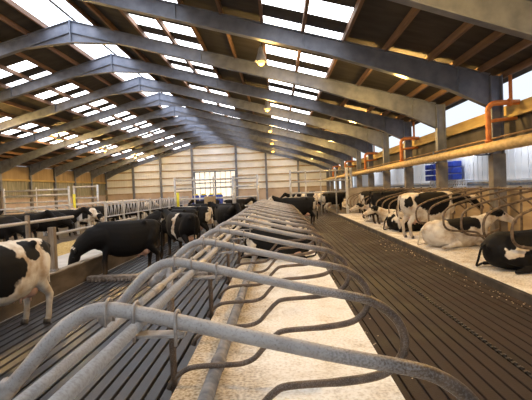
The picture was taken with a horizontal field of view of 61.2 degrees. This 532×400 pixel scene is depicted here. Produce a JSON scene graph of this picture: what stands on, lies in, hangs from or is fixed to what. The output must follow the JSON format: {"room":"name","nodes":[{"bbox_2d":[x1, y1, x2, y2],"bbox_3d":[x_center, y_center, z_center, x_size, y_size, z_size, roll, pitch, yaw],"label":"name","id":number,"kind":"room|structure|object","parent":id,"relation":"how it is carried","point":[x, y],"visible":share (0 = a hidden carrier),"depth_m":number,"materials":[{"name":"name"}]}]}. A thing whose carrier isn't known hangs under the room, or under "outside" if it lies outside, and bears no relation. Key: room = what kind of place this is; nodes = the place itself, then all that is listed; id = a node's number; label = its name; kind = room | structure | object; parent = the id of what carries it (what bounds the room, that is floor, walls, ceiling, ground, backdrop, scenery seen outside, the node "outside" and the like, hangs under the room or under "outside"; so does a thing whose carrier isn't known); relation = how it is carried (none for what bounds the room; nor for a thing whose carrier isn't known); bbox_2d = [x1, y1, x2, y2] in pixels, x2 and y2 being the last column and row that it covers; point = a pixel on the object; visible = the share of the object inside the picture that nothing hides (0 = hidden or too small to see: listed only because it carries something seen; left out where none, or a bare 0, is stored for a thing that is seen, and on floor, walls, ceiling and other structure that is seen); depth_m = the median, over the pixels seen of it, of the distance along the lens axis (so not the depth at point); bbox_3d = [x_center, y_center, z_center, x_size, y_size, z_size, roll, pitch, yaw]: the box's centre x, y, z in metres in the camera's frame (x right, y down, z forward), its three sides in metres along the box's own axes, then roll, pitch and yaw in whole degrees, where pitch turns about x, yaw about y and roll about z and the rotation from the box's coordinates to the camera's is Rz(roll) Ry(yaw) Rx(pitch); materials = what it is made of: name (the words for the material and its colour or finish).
{"room":"farm building","nodes":[
{"label":"farm building","id":0,"kind":"room"},
{"bbox_2d":[2,166,105,214],"bbox_3d":[-21.901,-0.050,27.601,0.230,5.250,63.000,-2,1,2],"label":"wall","id":1,"kind":"structure","parent":0,"point":[16,178],"depth_m":44.11,"materials":[{"name":"wood"}]},
{"bbox_2d":[2,0,188,124],"bbox_3d":[-7.607,-7.367,27.040,2.120,0.495,63.000,-2,1,2],"label":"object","id":2,"kind":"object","parent":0,"point":[50,12],"depth_m":17.84,"materials":[{"name":"white"}]},
{"bbox_2d":[13,0,67,23],"bbox_3d":[-8.420,-7.175,15.809,0.980,0.290,4.500,-2,1,2],"label":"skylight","id":3,"kind":"object","parent":2,"relation":"attached to","point":[47,11],"depth_m":17.02,"materials":[{"name":"white"}]},
{"bbox_2d":[52,0,86,19],"bbox_3d":[-7.401,-7.215,15.781,0.980,0.290,4.500,-2,1,2],"label":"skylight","id":4,"kind":"object","parent":2,"relation":"attached to","point":[62,5],"depth_m":17.15,"materials":[{"name":"white"}]},
{"bbox_2d":[46,17,108,56],"bbox_3d":[-8.300,-7.285,20.306,0.980,0.290,4.500,-2,1,2],"label":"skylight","id":5,"kind":"object","parent":2,"relation":"attached to","point":[93,50],"depth_m":21.49,"materials":[{"name":"white"}]},
{"bbox_2d":[71,16,123,52],"bbox_3d":[-7.281,-7.325,20.278,0.980,0.290,4.500,-2,1,2],"label":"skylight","id":6,"kind":"object","parent":2,"relation":"attached to","point":[111,48],"depth_m":21.02,"materials":[{"name":"white"}]},
{"bbox_2d":[93,51,136,78],"bbox_3d":[-8.180,-7.394,24.804,0.980,0.290,4.500,-2,1,2],"label":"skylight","id":7,"kind":"object","parent":2,"relation":"attached to","point":[122,75],"depth_m":25.88,"materials":[{"name":"white"}]},
{"bbox_2d":[113,51,149,75],"bbox_3d":[-7.161,-7.435,24.775,0.980,0.290,4.500,-2,1,2],"label":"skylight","id":8,"kind":"object","parent":2,"relation":"attached to","point":[114,52],"depth_m":22.98,"materials":[{"name":"white"}]},
{"bbox_2d":[124,74,150,93],"bbox_3d":[-8.060,-7.504,29.301,0.980,0.290,4.500,-2,1,2],"label":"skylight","id":9,"kind":"object","parent":2,"relation":"attached to","point":[135,75],"depth_m":27.35,"materials":[{"name":"white"}]},
{"bbox_2d":[141,74,153,79],"bbox_3d":[-7.042,-7.545,29.273,0.980,0.290,4.500,-2,1,2],"label":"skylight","id":10,"kind":"object","parent":2,"relation":"attached to","point":[142,75],"depth_m":27.47,"materials":[{"name":"white"}]},
{"bbox_2d":[0,0,200,171],"bbox_3d":[-15.663,-5.011,27.363,14.300,4.045,63.700,-2,1,2],"label":"ceiling","id":11,"kind":"structure","parent":0,"point":[27,65],"depth_m":27.13,"materials":[{"name":"white"}]},
{"bbox_2d":[0,207,267,399],"bbox_3d":[-10.910,1.978,27.307,21.540,0.320,62.900,-2,1,2],"label":"floor","id":12,"kind":"structure","parent":0,"point":[140,370],"depth_m":6.51,"materials":[{"name":"concrete"}]},
{"bbox_2d":[0,216,25,241],"bbox_3d":[-10.354,1.335,17.887,2.444,1.416,0.794,-2,1,9],"label":"cow","id":13,"kind":"object","parent":12,"relation":"on","point":[5,233],"visible":0.62,"depth_m":17.55},
{"bbox_2d":[0,238,53,323],"bbox_3d":[-4.048,1.286,6.374,0.794,1.540,2.631,-2,1,13],"label":"cow","id":14,"kind":"object","parent":12,"relation":"on","point":[24,263],"visible":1,"depth_m":6.83},
{"bbox_2d":[0,210,57,241],"bbox_3d":[-10.374,1.234,19.598,2.631,1.540,0.794,-3,1,-11],"label":"cow","id":15,"kind":"object","parent":12,"relation":"on","point":[47,213],"visible":0.33,"depth_m":19.46},
{"bbox_2d":[3,186,70,214],"bbox_3d":[-15.481,0.549,30.446,4.600,2.800,0.150,-2,1,2],"label":"gate","id":16,"kind":"object","parent":12,"relation":"on","point":[68,188],"visible":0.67,"depth_m":30.39,"materials":[{"name":"metal"}]},
{"bbox_2d":[21,211,76,239],"bbox_3d":[-10.294,1.252,21.349,2.444,1.416,0.794,-3,2,-28],"label":"cow","id":17,"kind":"object","parent":12,"relation":"on","point":[43,226],"visible":0.48,"depth_m":21.27},
{"bbox_2d":[39,211,81,235],"bbox_3d":[-11.091,1.239,24.342,2.200,1.350,0.400,-2,1,2],"label":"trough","id":18,"kind":"object","parent":12,"relation":"on","point":[79,218],"visible":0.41,"depth_m":24.23,"materials":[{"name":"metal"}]},
{"bbox_2d":[57,240,75,255],"bbox_3d":[-7.857,1.591,27.266,1.928,0.268,30.000,-2,1,2],"label":"straw","id":19,"kind":"object","parent":12,"relation":"on","point":[63,248],"visible":0.05,"depth_m":17.08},
{"bbox_2d":[46,207,92,236],"bbox_3d":[-10.267,1.142,23.346,2.631,1.540,0.794,-2,1,-3],"label":"cow","id":20,"kind":"object","parent":12,"relation":"on","point":[77,212],"visible":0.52,"depth_m":23.15},
{"bbox_2d":[0,199,148,212],"bbox_3d":[-13.593,0.577,36.650,1.983,0.860,26.500,-2,1,2],"label":"rail","id":21,"kind":"object","parent":12,"relation":"on","point":[100,202],"visible":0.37,"depth_m":30.12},
{"bbox_2d":[73,185,98,222],"bbox_3d":[-12.110,0.414,30.353,1.750,2.800,0.150,-2,1,2],"label":"gate","id":22,"kind":"object","parent":12,"relation":"on","point":[96,186],"visible":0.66,"depth_m":30.28,"materials":[{"name":"metal"}]},
{"bbox_2d":[0,232,172,321],"bbox_3d":[-4.087,1.518,22.911,0.170,0.690,54.500,-2,1,2],"label":"wall","id":23,"kind":"structure","parent":12,"relation":"on","point":[70,276],"depth_m":10.08,"materials":[{"name":"concrete"}]},
{"bbox_2d":[25,215,30,237],"bbox_3d":[-4.531,0.919,8.599,0.110,1.250,0.110,-2,1,2],"label":"barrier post","id":24,"kind":"object","parent":23,"relation":"on","point":[27,217],"visible":0.4,"depth_m":8.56,"materials":[{"name":"brown metal"}]},
{"bbox_2d":[0,215,73,227],"bbox_3d":[-4.598,0.478,6.814,0.061,0.064,7.350,-2,1,2],"label":"rail","id":25,"kind":"object","parent":24,"relation":"attached to","point":[71,216],"visible":1,"depth_m":8.82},
{"bbox_2d":[47,227,59,271],"bbox_3d":[-4.501,1.047,9.502,0.170,0.950,0.170,-2,1,2],"label":"barrier post","id":26,"kind":"object","parent":23,"relation":"on","point":[52,238],"visible":0.8,"depth_m":9.44,"materials":[{"name":"brown metal"}]},
{"bbox_2d":[56,217,136,234],"bbox_3d":[-4.438,0.663,12.332,0.061,0.064,5.620,-2,1,2],"label":"rail","id":27,"kind":"object","parent":26,"relation":"attached to","point":[86,227],"visible":0.47,"depth_m":10.71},
{"bbox_2d":[68,208,104,232],"bbox_3d":[-10.149,1.137,25.513,2.444,1.392,0.794,-2,1,2],"label":"cow","id":28,"kind":"object","parent":12,"relation":"on","point":[86,219],"visible":0.37,"depth_m":25.23},
{"bbox_2d":[85,206,120,226],"bbox_3d":[-10.095,1.085,27.653,2.444,1.392,0.794,-2,1,-7],"label":"cow","id":29,"kind":"object","parent":12,"relation":"on","point":[100,208],"visible":0.27,"depth_m":27.43},
{"bbox_2d":[104,201,123,220],"bbox_3d":[-8.983,0.946,26.796,0.100,1.850,3.032,-2,1,2],"label":"panel","id":30,"kind":"object","parent":12,"relation":"on","point":[105,203],"visible":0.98,"depth_m":26.35,"materials":[{"name":"metal"}]},
{"bbox_2d":[68,219,163,274],"bbox_3d":[-3.777,1.227,11.379,2.420,1.402,0.786,-3,2,-36],"label":"cow","id":31,"kind":"object","parent":12,"relation":"on","point":[124,238],"visible":0.94,"depth_m":11.15},
{"bbox_2d":[111,204,140,220],"bbox_3d":[-9.982,0.983,31.795,2.444,1.392,0.794,-2,1,5],"label":"cow","id":32,"kind":"object","parent":12,"relation":"on","point":[126,215],"visible":0.33,"depth_m":31.52},
{"bbox_2d":[122,200,137,218],"bbox_3d":[-8.904,0.873,29.744,0.100,1.850,3.032,-2,1,2],"label":"panel","id":33,"kind":"object","parent":12,"relation":"on","point":[123,201],"visible":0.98,"depth_m":29.26,"materials":[{"name":"metal"}]},
{"bbox_2d":[137,199,149,219],"bbox_3d":[-8.826,0.801,32.692,0.100,1.850,3.032,-2,1,2],"label":"panel","id":34,"kind":"object","parent":12,"relation":"on","point":[138,201],"visible":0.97,"depth_m":32.20,"materials":[{"name":"metal"}]},
{"bbox_2d":[149,198,159,212],"bbox_3d":[-8.747,0.729,35.640,0.100,1.850,3.032,-2,1,2],"label":"panel","id":35,"kind":"object","parent":12,"relation":"on","point":[150,200],"visible":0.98,"depth_m":35.29,"materials":[{"name":"metal"}]},
{"bbox_2d":[86,271,226,281],"bbox_3d":[-2.508,1.822,10.773,3.550,0.110,0.310,-2,1,2],"label":"scraper","id":36,"kind":"object","parent":12,"relation":"on","point":[113,277],"visible":0.48,"depth_m":10.71,"materials":[{"name":"metal"}]},
{"bbox_2d":[145,209,200,247],"bbox_3d":[-3.709,1.071,17.024,2.493,1.444,0.810,-2,1,-1],"label":"cow","id":37,"kind":"object","parent":12,"relation":"on","point":[156,214],"visible":0.23,"depth_m":16.83},
{"bbox_2d":[159,208,199,254],"bbox_3d":[-2.945,1.045,14.776,0.794,1.540,2.631,-3,2,-41],"label":"cow","id":38,"kind":"object","parent":12,"relation":"on","point":[181,227],"visible":0.91,"depth_m":14.06},
{"bbox_2d":[0,106,361,210],"bbox_3d":[-7.179,-2.965,36.142,29.480,9.380,0.300,-2,1,2],"label":"frame","id":39,"kind":"object","parent":12,"relation":"on","point":[5,165],"visible":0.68,"depth_m":36.02,"materials":[{"name":"paint"}]},
{"bbox_2d":[0,93,374,186],"bbox_3d":[-7.299,-2.855,31.645,29.480,9.380,0.300,-2,1,2],"label":"frame","id":40,"kind":"object","parent":12,"relation":"on","point":[158,99],"visible":0.81,"depth_m":31.46,"materials":[{"name":"paint"}]},
{"bbox_2d":[26,116,352,212],"bbox_3d":[-7.059,-3.075,40.640,29.480,9.380,0.300,-2,1,2],"label":"frame","id":41,"kind":"object","parent":12,"relation":"on","point":[34,168],"visible":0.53,"depth_m":40.53,"materials":[{"name":"paint"}]},
{"bbox_2d":[172,206,213,241],"bbox_3d":[-3.419,1.005,18.744,2.542,1.473,0.826,-2,1,5],"label":"cow","id":42,"kind":"object","parent":12,"relation":"on","point":[204,211],"visible":0.3,"depth_m":18.39},
{"bbox_2d":[0,76,390,189],"bbox_3d":[-7.419,-2.745,27.148,29.480,9.380,0.300,-2,1,2],"label":"frame","id":43,"kind":"object","parent":12,"relation":"on","point":[380,139],"visible":0.82,"depth_m":26.93,"materials":[{"name":"paint"}]},
{"bbox_2d":[51,124,345,209],"bbox_3d":[-6.939,-3.185,45.137,29.480,9.380,0.300,-2,1,2],"label":"frame","id":44,"kind":"object","parent":12,"relation":"on","point":[58,170],"visible":0.68,"depth_m":45.04,"materials":[{"name":"paint"}]},
{"bbox_2d":[173,176,233,206],"bbox_3d":[-4.124,-0.031,30.129,4.050,3.050,0.150,-2,1,2],"label":"gate","id":45,"kind":"object","parent":12,"relation":"on","point":[174,179],"visible":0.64,"depth_m":30.08,"materials":[{"name":"metal"}]},
{"bbox_2d":[72,131,338,207],"bbox_3d":[-6.819,-3.295,49.634,29.480,9.380,0.300,-2,1,2],"label":"frame","id":46,"kind":"object","parent":12,"relation":"on","point":[78,172],"visible":0.63,"depth_m":49.55,"materials":[{"name":"paint"}]},
{"bbox_2d":[0,53,413,191],"bbox_3d":[-7.539,-2.635,22.651,29.480,9.380,0.300,-2,1,2],"label":"frame","id":47,"kind":"object","parent":12,"relation":"on","point":[111,63],"visible":0.8,"depth_m":22.40,"materials":[{"name":"paint"}]},
{"bbox_2d":[204,196,215,223],"bbox_3d":[-3.538,0.631,28.628,0.700,1.750,0.240,-2,1,2],"label":"concrete pillar","id":48,"kind":"structure","parent":12,"relation":"on","point":[206,198],"depth_m":28.50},
{"bbox_2d":[89,136,333,206],"bbox_3d":[-6.699,-3.405,54.131,29.480,9.380,0.300,-2,1,2],"label":"frame","id":49,"kind":"object","parent":12,"relation":"on","point":[94,173],"visible":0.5,"depth_m":54.08,"materials":[{"name":"paint"}]},
{"bbox_2d":[0,19,448,190],"bbox_3d":[-7.659,-2.525,18.154,29.480,9.380,0.300,-2,1,2],"label":"frame","id":50,"kind":"object","parent":12,"relation":"on","point":[67,32],"visible":0.8,"depth_m":17.88,"materials":[{"name":"paint"}]},
{"bbox_2d":[206,201,244,221],"bbox_3d":[-2.156,0.820,23.045,2.631,1.540,0.794,-2,1,27],"label":"cow","id":51,"kind":"object","parent":12,"relation":"on","point":[212,205],"visible":0.23,"depth_m":23.07},
{"bbox_2d":[214,203,241,237],"bbox_3d":[-1.573,0.877,19.583,0.794,1.540,2.631,-3,2,-33],"label":"cow","id":52,"kind":"object","parent":12,"relation":"on","point":[222,213],"visible":0.63,"depth_m":19.31},
{"bbox_2d":[223,197,256,207],"bbox_3d":[-1.905,0.561,33.677,2.631,1.540,0.794,-3,1,-13],"label":"cow","id":53,"kind":"object","parent":12,"relation":"on","point":[243,201],"visible":0.5,"depth_m":33.46},
{"bbox_2d":[233,174,258,211],"bbox_3d":[-1.302,-0.143,30.051,1.700,3.050,0.150,-2,1,2],"label":"gate","id":54,"kind":"object","parent":12,"relation":"on","point":[256,177],"visible":0.78,"depth_m":29.98,"materials":[{"name":"metal"}]},
{"bbox_2d":[79,0,507,233],"bbox_3d":[-7.779,-2.416,13.657,29.480,9.380,0.300,-2,1,2],"label":"frame","id":55,"kind":"object","parent":12,"relation":"on","point":[481,88],"visible":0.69,"depth_m":13.30,"materials":[{"name":"paint"}]},
{"bbox_2d":[388,0,531,40],"bbox_3d":[-7.899,-2.306,9.160,29.480,9.380,0.300,-2,1,2],"label":"frame","id":56,"kind":"object","parent":12,"relation":"on","point":[511,17],"visible":1,"depth_m":8.77,"materials":[{"name":"paint"}]},
{"bbox_2d":[324,133,531,179],"bbox_3d":[6.852,-1.969,30.164,0.460,0.490,52.750,-2,1,2],"label":"pipe","id":57,"kind":"object","parent":56,"relation":"attached to","point":[519,141],"visible":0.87,"depth_m":14.44,"materials":[{"name":"metal"}]},
{"bbox_2d":[364,145,377,169],"bbox_3d":[7.131,-2.989,30.673,0.962,1.900,0.222,-2,1,6],"label":"pipe","id":58,"kind":"object","parent":57,"relation":"on","point":[373,152],"visible":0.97,"depth_m":30.65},
{"bbox_2d":[399,122,418,161],"bbox_3d":[6.891,-2.769,21.679,0.962,1.900,0.222,-2,1,6],"label":"pipe","id":59,"kind":"object","parent":57,"relation":"on","point":[413,137],"visible":0.98,"depth_m":21.65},
{"bbox_2d":[327,128,531,177],"bbox_3d":[7.007,-2.193,30.279,0.060,0.060,53.000,-2,1,2],"label":"pipe","id":60,"kind":"object","parent":57,"relation":"attached to","point":[527,130],"visible":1,"depth_m":15.14,"materials":[{"name":"brown metal"}]},
{"bbox_2d":[485,75,519,142],"bbox_3d":[6.651,-2.549,12.685,0.962,1.900,0.222,-2,1,6],"label":"pipe","id":61,"kind":"object","parent":57,"relation":"on","point":[510,101],"visible":0.97,"depth_m":12.66,"materials":[{"name":"metal"}]},
{"bbox_2d":[107,141,330,206],"bbox_3d":[-6.379,-3.586,58.751,29.500,9.600,0.440,-2,1,2],"label":"wall","id":62,"kind":"structure","parent":0,"point":[153,179],"depth_m":58.79,"materials":[{"name":"paint"}]},
{"bbox_2d":[194,170,236,200],"bbox_3d":[-6.585,-1.333,58.886,5.580,4.910,0.190,-2,1,2],"label":"door","id":63,"kind":"structure","parent":62,"relation":"in","point":[227,192],"depth_m":58.90,"materials":[{"name":"metal"}]},
{"bbox_2d":[72,0,531,140],"bbox_3d":[0.618,-5.662,26.913,14.300,4.045,63.700,-2,1,2],"label":"ceiling","id":64,"kind":"structure","parent":0,"point":[387,25],"depth_m":13.62,"materials":[{"name":"brown"}]},
{"bbox_2d":[255,42,266,65],"bbox_3d":[-0.178,-4.929,15.194,0.440,0.780,0.429,-2,1,2],"label":"lamp","id":65,"kind":"object","parent":64,"relation":"hanging from","point":[261,59],"visible":1,"depth_m":15.10,"materials":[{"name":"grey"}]},
{"bbox_2d":[345,167,382,213],"bbox_3d":[6.292,-0.523,27.738,2.720,3.100,0.200,-2,1,2],"label":"wall","id":66,"kind":"structure","parent":0,"point":[349,191],"depth_m":27.68,"materials":[{"name":"concrete"}]},
{"bbox_2d":[305,206,531,399],"bbox_3d":[3.061,1.229,26.916,2.670,0.300,62.900,-2,1,2],"label":"floor","id":67,"kind":"structure","parent":0,"point":[437,340],"depth_m":6.07,"materials":[{"name":"concrete"}]},
{"bbox_2d":[268,195,317,225],"bbox_3d":[1.222,0.507,21.978,2.631,1.540,0.794,-2,1,-1],"label":"cow","id":68,"kind":"object","parent":67,"relation":"on","point":[305,205],"visible":0.7,"depth_m":21.70},
{"bbox_2d":[294,193,325,211],"bbox_3d":[3.215,0.155,33.593,2.631,1.540,0.794,-2,1,27],"label":"cow","id":69,"kind":"object","parent":67,"relation":"on","point":[316,195],"visible":0.47,"depth_m":33.07},
{"bbox_2d":[289,168,351,214],"bbox_3d":[3.659,-0.542,29.909,4.150,3.050,0.150,-2,1,2],"label":"gate","id":70,"kind":"object","parent":67,"relation":"on","point":[349,169],"visible":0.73,"depth_m":29.86,"materials":[{"name":"metal"}]},
{"bbox_2d":[322,192,345,212],"bbox_3d":[5.124,0.109,32.236,2.631,1.540,0.794,-3,1,-23],"label":"cow","id":71,"kind":"object","parent":67,"relation":"on","point":[329,199],"visible":0.84,"depth_m":31.79},
{"bbox_2d":[319,219,531,377],"bbox_3d":[2.733,1.367,14.486,0.044,0.028,23.032,-2,1,2],"label":"chain","id":72,"kind":"object","parent":67,"relation":"on","point":[510,359],"visible":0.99,"depth_m":5.81,"materials":[{"name":"metal"}]},
{"bbox_2d":[318,202,531,305],"bbox_3d":[6.044,1.147,26.834,3.300,0.625,62.900,-2,1,2],"label":"curb","id":73,"kind":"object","parent":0,"point":[523,296],"depth_m":9.31,"materials":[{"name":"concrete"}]},
{"bbox_2d":[339,213,531,294],"bbox_3d":[5.604,1.185,11.487,3.235,0.057,32.200,-2,1,2],"label":"bedding","id":74,"kind":"object","parent":73,"relation":"on","point":[464,256],"visible":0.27,"depth_m":10.10,"materials":[{"name":"sand"}]},
{"bbox_2d":[349,203,382,221],"bbox_3d":[5.024,0.572,20.568,2.446,0.933,1.062,-2,1,4],"label":"cow","id":75,"kind":"object","parent":74,"relation":"on","point":[363,207],"visible":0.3,"depth_m":20.45},
{"bbox_2d":[362,205,400,227],"bbox_3d":[4.937,0.653,17.270,2.446,0.933,1.062,-2,1,4],"label":"cow","id":76,"kind":"object","parent":74,"relation":"on","point":[382,212],"visible":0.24,"depth_m":17.18},
{"bbox_2d":[359,187,403,218],"bbox_3d":[5.995,0.145,22.750,2.631,1.540,0.794,-2,1,-5],"label":"cow","id":77,"kind":"object","parent":74,"relation":"on","point":[363,194],"visible":0.27,"depth_m":22.52},
{"bbox_2d":[369,190,414,223],"bbox_3d":[5.819,0.292,19.393,2.756,1.416,0.795,-2,1,5],"label":"cow","id":78,"kind":"object","parent":74,"relation":"on","point":[375,196],"visible":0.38,"depth_m":19.15},
{"bbox_2d":[383,211,455,231],"bbox_3d":[5.515,0.634,16.123,2.574,0.982,1.118,-2,1,0],"label":"cow","id":79,"kind":"object","parent":74,"relation":"on","point":[391,219],"visible":0.33,"depth_m":15.86},
{"bbox_2d":[397,191,483,238],"bbox_3d":[5.443,0.435,13.918,2.756,1.416,0.795,-2,1,3],"label":"cow","id":80,"kind":"object","parent":74,"relation":"on","point":[409,202],"visible":0.79,"depth_m":13.67},
{"bbox_2d":[417,209,516,248],"bbox_3d":[5.268,0.746,11.735,2.574,0.982,1.118,-2,1,-1],"label":"cow","id":81,"kind":"object","parent":74,"relation":"on","point":[434,233],"visible":0.82,"depth_m":11.46},
{"bbox_2d":[460,189,531,236],"bbox_3d":[5.346,0.498,10.074,1.980,1.560,0.061,-2,1,2],"label":"divider","id":82,"kind":"object","parent":74,"relation":"on","point":[530,190],"visible":0.66,"depth_m":10.06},
{"bbox_2d":[475,229,531,273],"bbox_3d":[5.279,0.823,8.429,2.574,0.982,1.118,-2,1,0],"label":"cow","id":83,"kind":"object","parent":74,"relation":"on","point":[498,250],"visible":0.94,"depth_m":8.17},
{"bbox_2d":[482,197,531,237],"bbox_3d":[5.317,0.525,8.973,1.980,1.560,0.061,-2,1,3],"label":"divider","id":84,"kind":"object","parent":74,"relation":"on","point":[529,198],"visible":0.52,"depth_m":8.98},
{"bbox_2d":[510,208,531,249],"bbox_3d":[5.288,0.552,7.873,1.980,1.560,0.061,-2,1,3],"label":"divider","id":85,"kind":"object","parent":74,"relation":"on","point":[530,209],"visible":1,"depth_m":7.89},
{"bbox_2d":[415,186,482,224],"bbox_3d":[5.434,0.418,13.373,1.980,1.560,0.061,-2,1,2],"label":"divider","id":86,"kind":"object","parent":73,"relation":"on","point":[460,192],"visible":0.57,"depth_m":13.34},
{"bbox_2d":[427,186,501,234],"bbox_3d":[5.405,0.445,12.274,1.980,1.560,0.061,-2,1,2],"label":"divider","id":87,"kind":"object","parent":73,"relation":"on","point":[484,190],"visible":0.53,"depth_m":12.24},
{"bbox_2d":[442,186,522,239],"bbox_3d":[5.376,0.471,11.177,1.980,1.560,0.061,-2,1,1],"label":"divider","id":88,"kind":"object","parent":73,"relation":"on","point":[514,188],"visible":0.75,"depth_m":11.15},
{"bbox_2d":[329,97,531,231],"bbox_3d":[7.624,-0.866,26.793,0.340,4.520,63.000,-2,1,2],"label":"wall","id":89,"kind":"structure","parent":0,"point":[471,130],"depth_m":15.60,"materials":[{"name":"wood"}]},
{"bbox_3d":[0.291,1.811,8.442,1.890,0.625,25.800,-2,1,2],"label":"floor","id":90,"kind":"structure","parent":0,"visible":0},
{"bbox_2d":[0,297,478,399],"bbox_3d":[-0.110,1.019,1.710,1.941,1.336,0.093,-2,1,2],"label":"divider","id":91,"kind":"object","parent":90,"relation":"on","point":[10,386],"visible":1,"depth_m":1.68,"materials":[{"name":"metal"}]},
{"bbox_2d":[48,210,255,399],"bbox_3d":[-0.269,0.276,9.970,0.055,0.055,19.300,-2,1,2],"label":"rail","id":92,"kind":"object","parent":91,"relation":"attached to","point":[82,378],"visible":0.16,"depth_m":1.42,"materials":[{"name":"metal"}]},
{"bbox_2d":[97,255,409,399],"bbox_3d":[-0.080,0.992,2.809,1.941,1.336,0.093,-2,1,2],"label":"divider","id":93,"kind":"object","parent":90,"relation":"on","point":[219,270],"visible":0.91,"depth_m":2.77,"materials":[{"name":"metal"}]},
{"bbox_2d":[148,237,371,395],"bbox_3d":[-0.048,1.045,3.909,1.941,1.495,0.093,-2,1,1],"label":"divider","id":94,"kind":"object","parent":90,"relation":"on","point":[157,278],"visible":0.88,"depth_m":3.88,"materials":[{"name":"metal"}]},
{"bbox_2d":[181,226,350,345],"bbox_3d":[-0.021,0.938,5.008,1.941,1.336,0.093,-2,1,2],"label":"divider","id":95,"kind":"object","parent":90,"relation":"on","point":[220,230],"visible":0.8,"depth_m":4.98,"materials":[{"name":"metal"}]},
{"bbox_2d":[196,219,337,319],"bbox_3d":[0.011,0.990,6.108,1.941,1.495,0.093,-2,1,2],"label":"divider","id":96,"kind":"object","parent":90,"relation":"on","point":[212,308],"visible":0.79,"depth_m":6.08,"materials":[{"name":"metal"}]},
{"bbox_2d":[211,216,327,298],"bbox_3d":[0.037,0.895,7.205,1.941,1.336,0.093,-2,1,2],"label":"divider","id":97,"kind":"object","parent":90,"relation":"on","point":[237,218],"visible":0.69,"depth_m":7.18,"materials":[{"name":"metal"}]},
{"bbox_2d":[218,212,321,284],"bbox_3d":[0.070,0.948,8.307,1.941,1.495,0.093,-2,1,2],"label":"divider","id":98,"kind":"object","parent":90,"relation":"on","point":[243,214],"visible":0.65,"depth_m":8.28,"materials":[{"name":"metal"}]},
{"bbox_2d":[228,209,316,268],"bbox_3d":[0.096,0.841,9.406,1.941,1.336,0.093,-2,1,2],"label":"divider","id":99,"kind":"object","parent":90,"relation":"on","point":[259,213],"visible":0.68,"depth_m":9.38,"materials":[{"name":"metal"}]},
{"bbox_2d":[13,213,249,399],"bbox_3d":[-0.572,0.451,9.983,0.055,0.055,19.300,-2,1,2],"label":"rail","id":100,"kind":"object","parent":99,"relation":"attached to","point":[32,392],"visible":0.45,"depth_m":1.91,"materials":[{"name":"metal"}]},
{"bbox_2d":[235,207,311,263],"bbox_3d":[0.128,0.885,10.504,1.941,1.495,0.093,-2,1,1],"label":"divider","id":101,"kind":"object","parent":90,"relation":"on","point":[249,208],"visible":0.6,"depth_m":10.47,"materials":[{"name":"metal"}]},
{"bbox_2d":[242,204,305,228],"bbox_3d":[0.187,0.827,12.702,1.941,1.495,0.093,-2,1,1],"label":"divider","id":102,"kind":"object","parent":90,"relation":"on","point":[258,205],"visible":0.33,"depth_m":12.66,"materials":[{"name":"metal"}]},
{"bbox_2d":[240,206,308,256],"bbox_3d":[0.155,0.786,11.604,1.941,1.336,0.093,-2,1,2],"label":"divider","id":103,"kind":"object","parent":90,"relation":"on","point":[250,206],"visible":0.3,"depth_m":11.56,"materials":[{"name":"metal"}]},
{"bbox_2d":[170,250,404,399],"bbox_3d":[0.279,1.474,8.409,1.875,0.042,25.750,-2,1,2],"label":"bedding","id":104,"kind":"object","parent":90,"relation":"on","point":[253,381],"visible":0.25,"depth_m":4.67,"materials":[{"name":"sand"}]},
{"bbox_2d":[197,256,257,399],"bbox_3d":[-0.268,1.355,10.797,0.140,0.140,19.500,-2,1,2],"label":"pipe","id":105,"kind":"object","parent":104,"relation":"on","point":[209,388],"visible":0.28,"depth_m":4.24,"materials":[{"name":"grey metal"}]},
{"bbox_2d":[216,226,316,258],"bbox_3d":[-0.062,0.978,11.099,2.574,0.982,1.118,-2,1,2],"label":"cow","id":106,"kind":"object","parent":104,"relation":"on","point":[250,242],"visible":0.27,"depth_m":10.74},
{"bbox_2d":[246,214,312,235],"bbox_3d":[0.333,0.889,14.445,2.310,0.969,1.117,-2,1,4],"label":"cow","id":107,"kind":"object","parent":104,"relation":"on","point":[254,214],"visible":0.12,"depth_m":14.17},
{"bbox_3d":[1.163,1.410,40.030,120.000,0.120,160.000,-2,1,2],"label":"ground","id":108,"kind":"structure","parent":0,"visible":0},
{"bbox_2d":[103,140,329,200],"bbox_3d":[-6.579,-3.515,58.628,29.480,9.380,0.300,-2,1,2],"label":"frame","id":109,"kind":"object","parent":108,"relation":"on","point":[109,174],"visible":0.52,"depth_m":58.59,"materials":[{"name":"paint"}]},
{"bbox_2d":[430,181,435,187],"bbox_3d":[10.400,0.044,26.741,0.456,2.380,2.452,-2,1,2],"label":"wire rack","id":110,"kind":"object","parent":108,"relation":"on","point":[433,186],"visible":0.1,"depth_m":27.31,"materials":[{"name":"metal"}]},
{"bbox_2d":[425,164,435,180],"bbox_3d":[10.135,-1.661,27.307,0.530,0.980,1.500,-2,1,2],"label":"crate stack","id":111,"kind":"object","parent":110,"relation":"on","point":[431,168],"visible":0.79,"depth_m":27.01,"materials":[{"name":"blue plastic"}]},
{"bbox_2d":[353,146,531,187],"bbox_3d":[10.702,-1.111,30.207,0.600,4.600,57.000,-2,1,2],"label":"wall","id":112,"kind":"structure","parent":108,"relation":"on","point":[518,160],"depth_m":22.19,"materials":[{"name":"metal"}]},
{"bbox_2d":[448,179,473,187],"bbox_3d":[10.323,0.115,23.843,0.456,2.380,2.452,-2,1,2],"label":"wire rack","id":113,"kind":"object","parent":108,"relation":"on","point":[463,180],"visible":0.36,"depth_m":23.48,"materials":[{"name":"metal"}]},
{"bbox_2d":[448,161,461,179],"bbox_3d":[10.057,-1.590,24.409,0.530,0.980,1.500,-2,1,2],"label":"crate stack","id":114,"kind":"object","parent":113,"relation":"on","point":[453,166],"visible":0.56,"depth_m":23.67,"materials":[{"name":"blue plastic"}]},
{"label":"divider","id":115,"kind":"object","parent":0,"visible":0},
{"bbox_2d":[378,187,531,189],"bbox_3d":[6.332,-0.374,14.832,0.053,0.056,24.000,-2,1,2],"label":"rail","id":116,"kind":"object","parent":115,"relation":"attached to","point":[518,188],"visible":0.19,"depth_m":12.75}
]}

